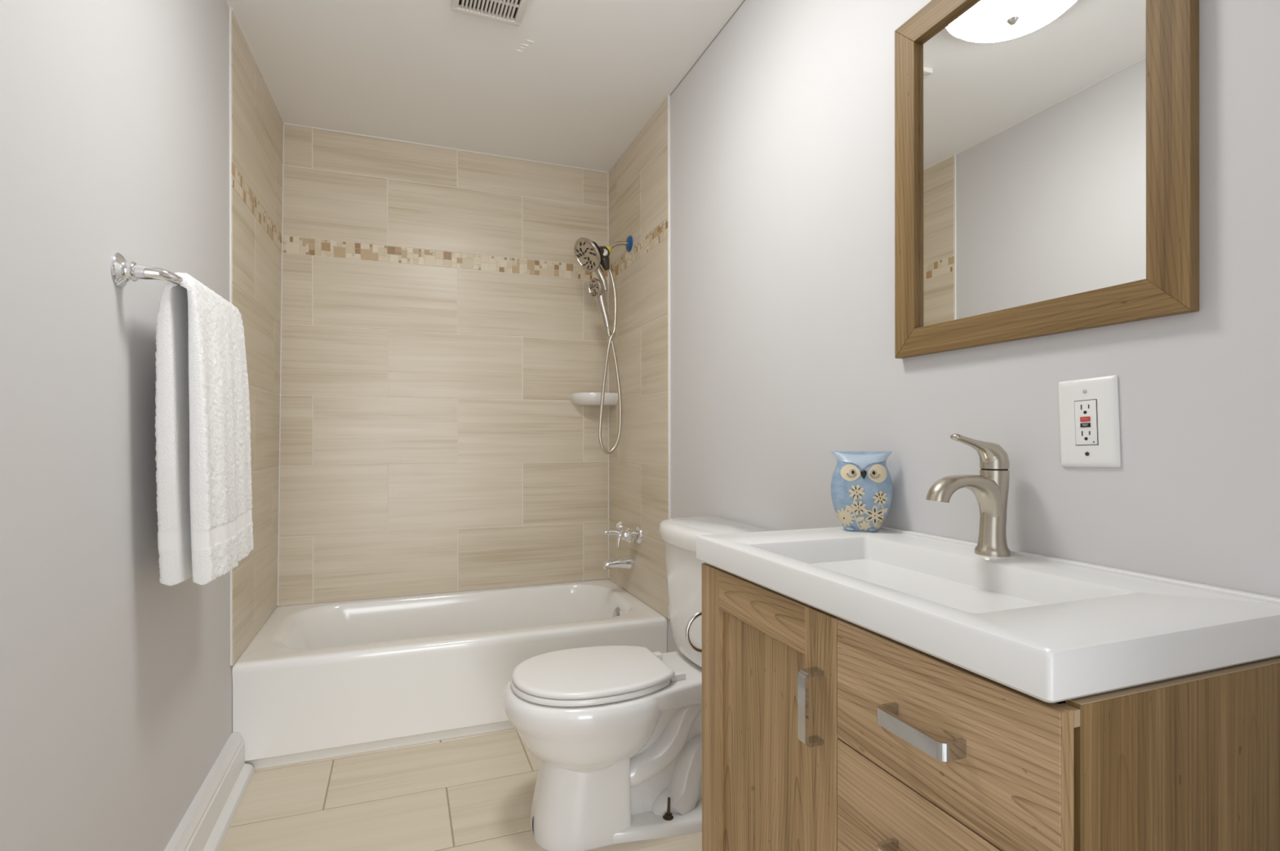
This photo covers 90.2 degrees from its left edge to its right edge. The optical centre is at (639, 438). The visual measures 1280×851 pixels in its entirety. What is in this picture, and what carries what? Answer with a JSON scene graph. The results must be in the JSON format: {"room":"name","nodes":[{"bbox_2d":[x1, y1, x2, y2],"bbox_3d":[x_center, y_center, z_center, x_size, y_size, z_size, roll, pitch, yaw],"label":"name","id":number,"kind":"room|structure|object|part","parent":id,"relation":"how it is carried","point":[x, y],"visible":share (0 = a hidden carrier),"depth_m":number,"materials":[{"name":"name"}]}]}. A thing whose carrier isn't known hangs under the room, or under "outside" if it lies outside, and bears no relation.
{"room":"bathroom","nodes":[
{"label":"bathroom","id":0,"kind":"room"},
{"bbox_2d":[0,0,232,850],"bbox_3d":[-1.043,-0.142,1.192,0.100,2.481,3.520,0,0,-20],"label":"wall","id":1,"kind":"structure","parent":0,"point":[116,682],"depth_m":1.15,"materials":[{"name":"grey paint"}]},
{"bbox_2d":[111,252,242,319],"bbox_3d":[-1.058,-0.327,1.513,0.097,0.074,0.644,0,0,-20],"label":"towel bar","id":2,"kind":"object","parent":1,"relation":"attached to","point":[122,271],"visible":0.46,"depth_m":1.23,"materials":[{"name":"silver metal"}]},
{"bbox_2d":[155,272,253,586],"bbox_3d":[-1.000,-0.022,1.492,0.116,0.654,0.429,0,0,-20],"label":"bath towel","id":3,"kind":"object","parent":2,"relation":"hanging from","point":[203,458],"visible":1,"depth_m":1.34,"materials":[{"name":"white fabric"}]},
{"bbox_2d":[164,732,253,850],"bbox_3d":[-0.830,1.010,0.858,0.062,0.137,2.546,0,0,-20],"label":"baseboard","id":4,"kind":"structure","parent":1,"relation":"attached to","point":[205,826],"depth_m":1.75,"materials":[{"name":"white paint"}]},
{"bbox_2d":[228,7,232,666],"bbox_3d":[-1.296,-0.323,2.020,0.007,2.081,0.007,0,0,-20],"label":"trim","id":5,"kind":"structure","parent":1,"relation":"attached to","point":[229,8],"depth_m":2.02,"materials":[{"name":"white"}]},
{"bbox_2d":[231,9,283,666],"bbox_3d":[-1.418,-0.320,2.389,0.033,2.086,0.774,0,0,-20],"label":"wall tile","id":6,"kind":"structure","parent":1,"relation":"attached to","point":[256,122],"depth_m":2.36,"materials":[{"name":"tile"}]},
{"bbox_2d":[231,8,284,124],"bbox_3d":[-1.416,-1.362,2.390,0.007,0.007,0.774,0,0,-18],"label":"trim","id":7,"kind":"structure","parent":1,"relation":"attached to","point":[233,12],"depth_m":2.31,"materials":[{"name":"white"}]},
{"bbox_2d":[277,124,284,605],"bbox_3d":[-1.549,-0.323,2.751,0.032,2.081,0.006,0,0,-20],"label":"trim","id":8,"kind":"structure","parent":1,"relation":"attached to","point":[283,124],"depth_m":2.75,"materials":[{"name":"white"}]},
{"bbox_2d":[219,728,702,850],"bbox_3d":[-0.199,1.102,1.240,1.712,0.050,4.020,0,0,-20],"label":"floor","id":9,"kind":"structure","parent":0,"point":[474,793],"depth_m":1.89,"materials":[{"name":"tile"}]},
{"bbox_2d":[231,579,667,769],"bbox_3d":[-0.730,0.900,2.660,1.511,0.354,0.764,0,0,-20],"label":"bathtub","id":10,"kind":"object","parent":9,"relation":"on","point":[326,680],"visible":0.78,"depth_m":2.29,"materials":[{"name":"white ceramic"}]},
{"bbox_3d":[-0.106,0.801,2.896,0.029,0.072,0.072,0,0,-20],"label":"overflow plate","id":11,"kind":"part","parent":10,"relation":"part of","materials":[{"name":"silver metal"}]},
{"bbox_2d":[502,516,773,850],"bbox_3d":[-0.023,0.673,1.845,0.734,0.823,0.430,0,0,-20],"label":"toilet","id":12,"kind":"object","parent":9,"relation":"on","point":[615,732],"visible":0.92,"depth_m":1.72,"materials":[{"name":"white ceramic"}]},
{"bbox_3d":[-0.150,0.669,1.798,0.421,0.017,0.364,0,0,-20],"label":"seat","id":13,"kind":"part","parent":12,"relation":"part of","materials":[{"name":"white plastic"}]},
{"bbox_3d":[-0.142,0.652,1.801,0.432,0.017,0.360,0,0,-20],"label":"lid","id":14,"kind":"part","parent":12,"relation":"part of","materials":[{"name":"white plastic"}]},
{"bbox_3d":[0.218,0.499,1.935,0.216,0.359,0.408,0,0,-20],"label":"tank","id":15,"kind":"part","parent":12,"relation":"part of","materials":[{"name":"white ceramic"}]},
{"bbox_3d":[0.211,0.291,1.933,0.233,0.060,0.430,0,0,-20],"label":"tank lid","id":16,"kind":"part","parent":12,"relation":"part of","materials":[{"name":"white ceramic"}]},
{"bbox_2d":[702,563,1279,850],"bbox_3d":[0.443,0.664,1.024,0.453,0.824,0.766,0,0,-20],"label":"vanity cabinet","id":17,"kind":"object","parent":9,"relation":"on","point":[822,731],"visible":0.91,"depth_m":0.73,"materials":[{"name":"brown wood"}]},
{"bbox_2d":[684,611,702,653],"bbox_3d":[0.172,0.408,1.361,0.143,0.106,0.057,0,0,-20],"label":"paper holder","id":18,"kind":"object","parent":17,"relation":"attached to","point":[694,617],"visible":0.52,"depth_m":1.36,"materials":[{"name":"silver metal"}]},
{"bbox_3d":[0.215,0.617,1.116,0.008,0.572,0.285,0,0,-20],"label":"panel","id":19,"kind":"part","parent":17,"relation":"part of","materials":[{"name":"brown wood"}]},
{"bbox_3d":[0.211,0.617,1.115,0.017,0.720,0.435,0,0,-20],"label":"door","id":20,"kind":"part","parent":17,"relation":"part of","materials":[{"name":"brown wood"}]},
{"bbox_3d":[0.251,0.394,0.936,0.033,0.108,0.018,0,0,-20],"label":"handle","id":21,"kind":"part","parent":17,"relation":"part of","materials":[{"name":"silver metal"}]},
{"bbox_3d":[0.323,0.510,0.744,0.033,0.020,0.108,0,0,-20],"label":"handle","id":22,"kind":"part","parent":17,"relation":"part of","materials":[{"name":"silver metal"}]},
{"bbox_3d":[0.345,0.510,0.756,0.017,0.168,0.328,0,0,-20],"label":"drawer","id":23,"kind":"part","parent":17,"relation":"part of","materials":[{"name":"brown wood"}]},
{"bbox_3d":[0.323,0.340,0.743,0.033,0.020,0.108,0,0,-20],"label":"handle","id":24,"kind":"part","parent":17,"relation":"part of","materials":[{"name":"silver metal"}]},
{"bbox_3d":[0.345,0.340,0.755,0.017,0.168,0.328,0,0,-20],"label":"drawer","id":25,"kind":"part","parent":17,"relation":"part of","materials":[{"name":"brown wood"}]},
{"bbox_2d":[696,525,1279,702],"bbox_3d":[0.452,0.247,1.035,0.433,0.106,0.772,0,0,-20],"label":"sink","id":26,"kind":"object","parent":17,"relation":"in","point":[1046,628],"visible":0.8,"depth_m":0.79,"materials":[{"name":"white ceramic"}]},
{"bbox_2d":[831,451,893,532],"bbox_3d":[0.481,0.114,1.387,0.127,0.171,0.082,0,0,21],"label":"owl figurine","id":27,"kind":"object","parent":26,"relation":"on","point":[862,487],"visible":1,"depth_m":1.36,"materials":[{"name":"blue ceramic"}]},
{"bbox_2d":[835,507,854,526],"bbox_3d":[0.440,0.170,1.376,0.020,0.043,0.048,0,0,-28],"label":"flower","id":28,"kind":"object","parent":27,"relation":"on","point":[846,516],"depth_m":1.37,"materials":[{"name":"beige ceramic"}]},
{"bbox_3d":[0.463,0.160,1.359,0.023,0.071,0.008,0,0,-20],"label":"stem","id":29,"kind":"part","parent":27,"relation":"part of","materials":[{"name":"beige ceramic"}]},
{"bbox_2d":[848,484,865,500],"bbox_3d":[0.459,0.114,1.353,0.034,0.033,0.003,0,0,22],"label":"flower","id":30,"kind":"object","parent":27,"relation":"on","point":[855,492],"depth_m":1.35,"materials":[{"name":"beige ceramic"}]},
{"bbox_2d":[850,501,866,515],"bbox_3d":[0.464,0.147,1.353,0.032,0.031,0.006,0,0,21],"label":"flower","id":31,"kind":"object","parent":27,"relation":"on","point":[857,508],"depth_m":1.35,"materials":[{"name":"beige ceramic"}]},
{"bbox_2d":[859,520,871,530],"bbox_3d":[0.479,0.185,1.358,0.023,0.023,0.011,0,0,8],"label":"flower","id":32,"kind":"object","parent":27,"relation":"on","point":[864,525],"depth_m":1.36,"materials":[{"name":"beige ceramic"}]},
{"bbox_2d":[865,505,882,525],"bbox_3d":[0.499,0.163,1.350,0.046,0.044,0.014,0,0,-7],"label":"flower","id":33,"kind":"object","parent":27,"relation":"on","point":[873,513],"depth_m":1.35,"materials":[{"name":"beige ceramic"}]},
{"bbox_2d":[873,523,880,528],"bbox_3d":[0.505,0.186,1.358,0.022,0.014,0.010,0,0,-20],"label":"flower","id":34,"kind":"object","parent":27,"relation":"on","point":[876,526],"depth_m":1.36,"materials":[{"name":"beige ceramic"}]},
{"bbox_2d":[872,491,888,505],"bbox_3d":[0.506,0.125,1.343,0.034,0.031,0.005,0,0,-4],"label":"flower","id":35,"kind":"object","parent":27,"relation":"on","point":[879,498],"depth_m":1.34,"materials":[{"name":"beige ceramic"}]},
{"bbox_3d":[0.511,0.166,1.354,0.010,0.058,0.025,0,0,-3],"label":"stem","id":36,"kind":"part","parent":27,"relation":"part of","materials":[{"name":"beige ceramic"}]},
{"bbox_2d":[925,434,1010,557],"bbox_3d":[0.555,0.095,1.081,0.166,0.208,0.055,0,0,-20],"label":"faucet","id":37,"kind":"object","parent":26,"relation":"on","point":[990,488],"visible":1,"depth_m":1.08,"materials":[{"name":"silver metal"}]},
{"bbox_3d":[0.578,0.021,1.089,0.116,0.060,0.045,0,0,-20],"label":"lever","id":38,"kind":"part","parent":37,"relation":"part of","materials":[{"name":"silver metal"}]},
{"bbox_3d":[0.602,0.665,0.683,0.394,0.823,0.016,0,0,-20],"label":"panel","id":39,"kind":"part","parent":17,"relation":"part of","materials":[{"name":"brown wood"}]},
{"bbox_2d":[226,0,743,172],"bbox_3d":[-0.289,-1.413,1.473,1.712,0.102,3.520,0,0,-20],"label":"ceiling","id":40,"kind":"structure","parent":0,"point":[577,82],"depth_m":2.33,"materials":[{"name":"paint"}]},
{"bbox_2d":[450,0,528,26],"bbox_3d":[-0.446,-1.355,1.926,0.223,0.018,0.267,0,0,-20],"label":"ceiling vent","id":41,"kind":"object","parent":40,"relation":"in","point":[511,12],"visible":1,"depth_m":2.01,"materials":[{"name":"white plastic"}]},
{"bbox_2d":[569,392,617,406],"bbox_3d":[-0.230,-0.196,3.164,0.205,0.057,0.154,0,0,-20],"label":"soap shelf","id":42,"kind":"object","parent":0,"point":[580,398],"visible":0.94,"depth_m":3.12,"materials":[{"name":"white ceramic"}]},
{"bbox_2d":[666,0,1279,653],"bbox_3d":[0.467,-0.145,1.756,0.100,2.481,3.520,0,0,-20],"label":"wall","id":43,"kind":"structure","parent":0,"point":[782,131],"depth_m":1.40,"materials":[{"name":"grey paint"}]},
{"bbox_2d":[607,173,608,578],"bbox_3d":[-0.162,-0.325,3.270,0.006,2.081,0.006,0,0,-20],"label":"trim","id":44,"kind":"structure","parent":43,"relation":"attached to","point":[607,173],"depth_m":3.27,"materials":[{"name":"white"}]},
{"bbox_2d":[608,97,668,619],"bbox_3d":[-0.022,-0.322,2.908,0.006,2.086,0.779,0,0,-20],"label":"wall tile","id":45,"kind":"structure","parent":43,"relation":"attached to","point":[637,183],"depth_m":2.82,"materials":[{"name":"tile"}]},
{"bbox_2d":[573,235,632,454],"bbox_3d":[-0.162,-0.436,2.897,0.263,1.012,0.150,0,0,-20],"label":"shower fixture","id":46,"kind":"object","parent":45,"relation":"attached to","point":[588,254],"visible":1,"depth_m":2.90,"materials":[{"name":"silver metal"}]},
{"bbox_3d":[-0.183,-0.741,2.917,0.073,0.128,0.038,0,0,-37],"label":"docking arm","id":47,"kind":"part","parent":46,"relation":"part of","materials":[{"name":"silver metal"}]},
{"bbox_3d":[-0.162,-0.842,2.885,0.036,0.037,0.016,0,0,-9],"label":"diverter knob","id":48,"kind":"part","parent":46,"relation":"part of","materials":[{"name":"silver metal"}]},
{"bbox_3d":[-0.100,-0.888,2.942,0.106,0.052,0.019,0,0,-20],"label":"shower arm","id":49,"kind":"part","parent":46,"relation":"part of","materials":[{"name":"silver metal"}]},
{"bbox_2d":[602,555,634,569],"bbox_3d":[-0.102,0.569,2.918,0.140,0.068,0.068,0,0,-20],"label":"tub spout","id":50,"kind":"object","parent":45,"relation":"attached to","point":[627,562],"visible":1,"depth_m":2.90,"materials":[{"name":"silver metal"}]},
{"bbox_2d":[604,521,642,547],"bbox_3d":[-0.078,0.423,2.826,0.158,0.110,0.080,0,0,-20],"label":"shower valve","id":51,"kind":"object","parent":45,"relation":"attached to","point":[630,535],"visible":1,"depth_m":2.81,"materials":[{"name":"silver metal"}]},
{"bbox_3d":[-0.107,0.423,2.812,0.093,0.110,0.052,0,0,-20],"label":"lever handle","id":52,"kind":"part","parent":51,"relation":"part of","materials":[{"name":"silver metal"}]},
{"bbox_2d":[667,95,671,618],"bbox_3d":[0.117,-0.325,2.541,0.011,2.081,0.011,0,0,-20],"label":"trim","id":53,"kind":"structure","parent":43,"relation":"attached to","point":[668,96],"depth_m":2.54,"materials":[{"name":"white"}]},
{"bbox_2d":[670,0,745,95],"bbox_3d":[0.558,-1.364,1.363,0.003,0.003,2.521,0,0,-20],"label":"trim","id":54,"kind":"structure","parent":43,"relation":"attached to","point":[744,0],"depth_m":2.21,"materials":[{"name":"grey paint"}]},
{"bbox_2d":[894,0,1199,359],"bbox_3d":[0.645,-0.519,1.106,0.019,0.697,0.543,0,0,-20],"label":"wall mirror","id":55,"kind":"object","parent":43,"relation":"attached to","point":[1046,152],"visible":1,"depth_m":1.06,"materials":[{"name":"brown wood"}]},
{"bbox_3d":[0.650,-0.519,1.108,0.004,0.595,0.442,0,0,-20],"label":"glass","id":56,"kind":"part","parent":55,"relation":"part of","materials":[{"name":"white mirror"}]},
{"bbox_2d":[1057,375,1121,467],"bbox_3d":[0.695,-0.025,0.992,0.009,0.141,0.096,0,0,-20],"label":"wall outlet","id":57,"kind":"object","parent":43,"relation":"attached to","point":[1089,408],"visible":1,"depth_m":0.98,"materials":[{"name":"white plastic"}]},
{"bbox_2d":[1074,400,1097,444],"bbox_3d":[0.693,-0.025,0.991,0.002,0.070,0.035,0,0,-20],"label":"receptacle","id":58,"kind":"object","parent":57,"relation":"attached to","point":[1086,411],"depth_m":0.99,"materials":[{"name":"white plastic"}]},
{"bbox_3d":[-0.885,-0.144,3.072,1.712,2.481,0.108,0,0,-20],"label":"wall","id":59,"kind":"structure","parent":0,"visible":0},
{"bbox_2d":[277,124,608,606],"bbox_3d":[-0.863,-0.321,3.013,1.496,2.086,0.006,0,0,-20],"label":"wall tile","id":60,"kind":"structure","parent":59,"relation":"attached to","point":[441,320],"depth_m":2.97,"materials":[{"name":"tile"}]},
{"bbox_2d":[284,123,608,173],"bbox_3d":[-0.849,-1.363,3.013,1.466,0.007,0.007,0,0,-20],"label":"trim","id":61,"kind":"structure","parent":59,"relation":"attached to","point":[284,123],"depth_m":2.98,"materials":[{"name":"white"}]}
]}

